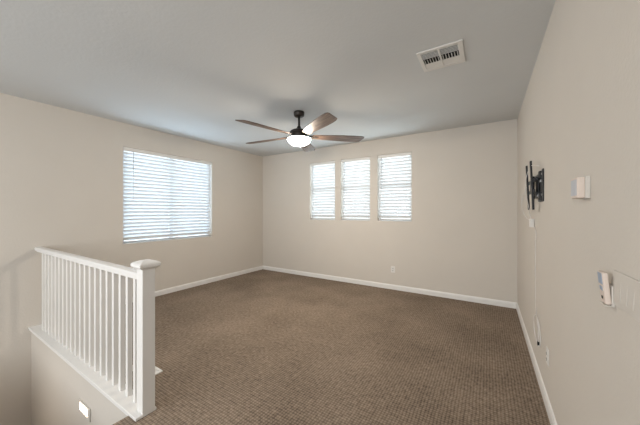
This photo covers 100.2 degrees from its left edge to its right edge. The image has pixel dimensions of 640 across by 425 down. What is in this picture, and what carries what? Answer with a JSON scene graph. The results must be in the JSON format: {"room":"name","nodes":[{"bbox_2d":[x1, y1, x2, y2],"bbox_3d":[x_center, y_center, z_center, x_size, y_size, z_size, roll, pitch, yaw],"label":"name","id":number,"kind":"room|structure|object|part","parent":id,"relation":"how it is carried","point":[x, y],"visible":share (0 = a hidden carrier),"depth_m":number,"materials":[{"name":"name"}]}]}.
{"room":"upstairs loft","nodes":[
{"label":"upstairs loft","id":0,"kind":"room"},
{"bbox_2d":[31,332,126,424],"bbox_3d":[-2.363,2.854,2.593,2.538,2.894,0.124,0,0,32],"label":"wall","id":1,"kind":"structure","parent":0,"point":[57,388],"depth_m":2.67,"materials":[{"name":"beige paint"}]},
{"bbox_2d":[79,398,90,421],"bbox_3d":[-2.030,1.711,2.306,0.250,0.108,0.010,0,0,32],"label":"step light","id":2,"kind":"object","parent":1,"relation":"attached to","point":[84,409],"visible":1,"depth_m":2.29,"materials":[{"name":"beige plastic"}]},
{"bbox_2d":[0,93,262,424],"bbox_3d":[-3.525,1.481,3.260,0.140,5.640,8.062,0,0,32],"label":"wall","id":3,"kind":"structure","parent":0,"point":[61,169],"depth_m":3.56,"materials":[{"name":"beige paint"}]},
{"bbox_2d":[123,151,211,244],"bbox_3d":[-2.612,-0.244,4.707,0.141,1.480,1.533,0,0,32],"label":"window","id":4,"kind":"structure","parent":3,"relation":"in","point":[134,242],"depth_m":4.69,"materials":[{"name":"plastic"}]},
{"bbox_2d":[123,147,210,241],"bbox_3d":[-2.586,-0.258,4.691,0.072,1.448,1.521,0,0,32],"label":"window blind","id":5,"kind":"object","parent":4,"relation":"attached to","point":[190,207],"visible":0.86,"depth_m":4.57,"materials":[{"name":"white plastic"}]},
{"bbox_3d":[-2.594,0.459,4.697,0.048,0.014,1.513,0,0,32],"label":"rail","id":6,"kind":"part","parent":5,"relation":"part of","materials":[{"name":"white plastic"}]},
{"bbox_3d":[-2.572,-0.235,4.683,0.002,1.374,1.002,0,0,32],"label":"ladder cord","id":7,"kind":"part","parent":5,"relation":"part of","materials":[{"name":"white fabric"}]},
{"bbox_3d":[-2.590,0.490,4.694,0.090,0.012,1.533,0,0,32],"label":"sill","id":8,"kind":"part","parent":4,"relation":"part of","materials":[{"name":"white paint"}]},
{"bbox_2d":[125,266,262,303],"bbox_3d":[-2.381,1.358,4.939,0.015,0.086,3.722,0,0,32],"label":"baseboard","id":9,"kind":"structure","parent":3,"relation":"attached to","point":[209,280],"depth_m":5.13,"materials":[{"name":"white paint"}]},
{"bbox_2d":[0,0,555,156],"bbox_3d":[-1.341,-1.399,1.892,5.294,0.120,8.062,0,0,32],"label":"ceiling","id":10,"kind":"structure","parent":0,"point":[190,69],"depth_m":2.37,"materials":[{"name":"paint"}]},
{"bbox_2d":[235,110,363,151],"bbox_3d":[-0.340,-1.113,3.620,1.683,0.453,1.716,0,0,32],"label":"ceiling fan","id":11,"kind":"object","parent":10,"relation":"hanging from","point":[299,137],"visible":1,"depth_m":3.50,"materials":[{"name":"brown wood"}]},
{"bbox_3d":[-0.657,-1.014,3.209,0.181,0.009,0.721,16,11,43],"label":"blade","id":12,"kind":"part","parent":11,"relation":"part of","materials":[{"name":"brown wood"}]},
{"bbox_3d":[-0.769,-1.014,3.835,0.721,0.009,0.181,0,11,26],"label":"blade","id":13,"kind":"part","parent":11,"relation":"part of","materials":[{"name":"brown wood"}]},
{"bbox_3d":[-0.282,-0.932,3.599,0.313,0.092,0.313,0,0,32],"label":"lamp shade","id":14,"kind":"part","parent":11,"relation":"part of","materials":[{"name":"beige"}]},
{"bbox_3d":[-0.208,-1.014,4.135,0.181,0.009,0.721,-12,-2,8],"label":"blade","id":15,"kind":"part","parent":11,"relation":"part of","materials":[{"name":"brown wood"}]},
{"bbox_3d":[-0.027,-1.014,3.122,0.181,0.009,0.721,13,-6,-27],"label":"blade","id":16,"kind":"part","parent":11,"relation":"part of","materials":[{"name":"brown wood"}]},
{"bbox_3d":[0.250,-1.014,3.694,0.721,0.009,0.181,0,-12,-10],"label":"blade","id":17,"kind":"part","parent":11,"relation":"part of","materials":[{"name":"brown wood"}]},
{"bbox_2d":[416,39,465,71],"bbox_3d":[1.052,-1.333,2.315,0.348,0.011,0.352,0,0,32],"label":"ceiling vent","id":18,"kind":"object","parent":10,"relation":"in","point":[452,53],"visible":1,"depth_m":2.29,"materials":[{"name":"white plastic"}]},
{"bbox_2d":[113,269,549,424],"bbox_3d":[-1.341,1.501,1.892,5.294,0.200,8.062,0,0,32],"label":"floor","id":19,"kind":"structure","parent":0,"point":[260,347],"depth_m":2.57,"materials":[{"name":"carpet"}]},
{"bbox_2d":[28,247,160,421],"bbox_3d":[-2.304,0.878,2.542,2.690,1.085,0.150,0,0,32],"label":"stair railing","id":20,"kind":"object","parent":19,"relation":"on","point":[83,298],"visible":0.99,"depth_m":2.20,"materials":[{"name":"white paint"}]},
{"bbox_3d":[-2.342,0.457,2.583,2.582,0.056,0.076,0,0,32],"label":"handrail","id":21,"kind":"part","parent":20,"relation":"part of","materials":[{"name":"white paint"}]},
{"bbox_3d":[-1.218,0.881,1.871,0.082,1.000,0.083,0,0,32],"label":"newel post","id":22,"kind":"part","parent":20,"relation":"part of","materials":[{"name":"white paint"}]},
{"bbox_2d":[132,365,162,374],"bbox_3d":[-1.549,1.397,2.369,0.320,0.008,0.140,0,0,32],"label":"floor vent","id":23,"kind":"object","parent":19,"relation":"in","point":[157,370],"visible":0.12,"depth_m":2.34,"materials":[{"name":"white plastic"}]},
{"bbox_2d":[263,119,516,302],"bbox_3d":[0.762,0.031,5.248,5.014,2.740,0.140,0,0,32],"label":"wall","id":24,"kind":"structure","parent":0,"point":[460,237],"depth_m":4.55,"materials":[{"name":"beige paint"}]},
{"bbox_2d":[310,164,334,219],"bbox_3d":[0.078,-0.434,5.670,0.621,1.220,0.139,0,0,32],"label":"window","id":25,"kind":"structure","parent":24,"relation":"in","point":[313,218],"depth_m":5.74,"materials":[{"name":"plastic"}]},
{"bbox_2d":[310,161,334,218],"bbox_3d":[0.062,-0.448,5.645,0.609,1.188,0.072,0,0,32],"label":"window blind","id":26,"kind":"object","parent":25,"relation":"attached to","point":[326,200],"visible":0.85,"depth_m":5.65,"materials":[{"name":"white plastic"}]},
{"bbox_2d":[343,160,369,220],"bbox_3d":[0.717,-0.434,5.269,0.620,1.220,0.139,0,0,32],"label":"window","id":27,"kind":"structure","parent":24,"relation":"in","point":[364,160],"depth_m":5.26,"materials":[{"name":"plastic"}]},
{"bbox_2d":[341,157,369,218],"bbox_3d":[0.701,-0.448,5.244,0.608,1.188,0.072,0,0,32],"label":"window blind","id":28,"kind":"object","parent":27,"relation":"attached to","point":[359,207],"visible":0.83,"depth_m":5.24,"materials":[{"name":"white plastic"}]},
{"bbox_2d":[263,266,516,308],"bbox_3d":[0.721,1.358,5.183,5.014,0.086,0.015,0,0,32],"label":"baseboard","id":29,"kind":"structure","parent":24,"relation":"attached to","point":[501,303],"depth_m":4.69,"materials":[{"name":"white paint"}]},
{"bbox_2d":[378,156,410,221],"bbox_3d":[1.364,-0.434,4.864,0.613,1.220,0.139,0,0,32],"label":"window","id":30,"kind":"structure","parent":24,"relation":"in","point":[380,219],"depth_m":4.90,"materials":[{"name":"plastic"}]},
{"bbox_2d":[378,152,410,219],"bbox_3d":[1.348,-0.448,4.839,0.601,1.188,0.072,0,0,32],"label":"window blind","id":31,"kind":"object","parent":30,"relation":"attached to","point":[386,210],"visible":0.88,"depth_m":4.84,"materials":[{"name":"white plastic"}]},
{"bbox_3d":[1.339,-0.425,4.824,0.402,1.114,0.002,0,0,32],"label":"ladder cord","id":32,"kind":"part","parent":31,"relation":"part of","materials":[{"name":"white fabric"}]},
{"bbox_2d":[517,0,639,424],"bbox_3d":[0.843,0.031,0.523,0.140,2.740,8.062,0,0,32],"label":"wall","id":33,"kind":"structure","parent":0,"point":[579,116],"depth_m":1.23,"materials":[{"name":"beige paint"}]},
{"bbox_2d":[529,219,533,226],"bbox_3d":[1.963,0.106,2.479,0.034,0.076,0.046,0,0,32],"label":"wall outlet","id":34,"kind":"object","parent":33,"relation":"attached to","point":[530,221],"visible":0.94,"depth_m":2.46,"materials":[{"name":"white plastic"}]},
{"bbox_2d":[525,161,543,209],"bbox_3d":[1.821,-0.220,2.278,0.065,0.410,0.525,0,0,32],"label":"bracket","id":35,"kind":"object","parent":33,"relation":"attached to","point":[539,179],"visible":1,"depth_m":2.23,"materials":[{"name":"black metal"}]},
{"bbox_3d":[1.930,-0.220,2.484,0.031,0.410,0.038,0,0,32],"label":"screen rail","id":36,"kind":"part","parent":35,"relation":"part of","materials":[{"name":"black metal"}]},
{"bbox_3d":[1.781,-0.220,2.247,0.031,0.410,0.038,0,0,32],"label":"screen rail","id":37,"kind":"part","parent":35,"relation":"part of","materials":[{"name":"black metal"}]},
{"bbox_2d":[525,165,540,346],"bbox_3d":[1.815,0.361,2.292,0.084,1.495,0.395,0,0,32],"label":"cable","id":38,"kind":"object","parent":35,"relation":"hanging from","point":[538,324],"visible":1,"depth_m":2.36,"materials":[{"name":"plastic"}]},
{"bbox_3d":[1.815,-0.206,2.261,0.019,0.200,0.240,0,0,32],"label":"swing arm","id":39,"kind":"part","parent":35,"relation":"part of","materials":[{"name":"black metal"}]},
{"bbox_3d":[1.801,-0.206,2.209,0.017,0.230,0.264,0,0,32],"label":"swing arm","id":40,"kind":"part","parent":35,"relation":"part of","materials":[{"name":"black metal"}]},
{"bbox_3d":[1.761,-0.205,2.130,0.010,0.252,0.210,0,0,32],"label":"wall plate","id":41,"kind":"part","parent":35,"relation":"part of","materials":[{"name":"black metal"}]},
{"bbox_2d":[516,303,556,424],"bbox_3d":[0.777,1.358,0.565,0.015,0.086,7.782,0,0,32],"label":"baseboard","id":42,"kind":"structure","parent":33,"relation":"attached to","point":[551,416],"depth_m":2.17,"materials":[{"name":"white paint"}]},
{"bbox_2d":[546,346,548,366],"bbox_3d":[1.623,1.033,1.910,0.010,0.116,0.072,0,0,32],"label":"wall outlet","id":43,"kind":"object","parent":33,"relation":"attached to","point":[547,350],"visible":1,"depth_m":1.89,"materials":[{"name":"white plastic"}]},
{"bbox_2d":[571,176,589,198],"bbox_3d":[1.149,-0.104,1.183,0.041,0.094,0.122,0,0,32],"label":"thermostat","id":44,"kind":"object","parent":33,"relation":"attached to","point":[580,186],"visible":1,"depth_m":1.14,"materials":[{"name":"beige plastic"}]},
{"bbox_3d":[1.160,-0.104,1.177,0.016,0.094,0.122,0,0,32],"label":"plate","id":45,"kind":"part","parent":44,"relation":"part of","materials":[{"name":"white plastic"}]},
{"bbox_2d":[597,270,614,307],"bbox_3d":[0.996,0.267,0.932,0.034,0.116,0.052,0,0,32],"label":"remote control","id":46,"kind":"object","parent":33,"relation":"attached to","point":[606,289],"visible":1,"depth_m":0.92,"materials":[{"name":"beige plastic"}]},
{"bbox_2d":[613,270,639,322],"bbox_3d":[0.940,0.251,0.818,0.008,0.116,0.181,0,0,32],"label":"switch plate","id":47,"kind":"object","parent":33,"relation":"attached to","point":[626,289],"visible":1,"depth_m":0.81,"materials":[{"name":"white plastic"}]}
]}

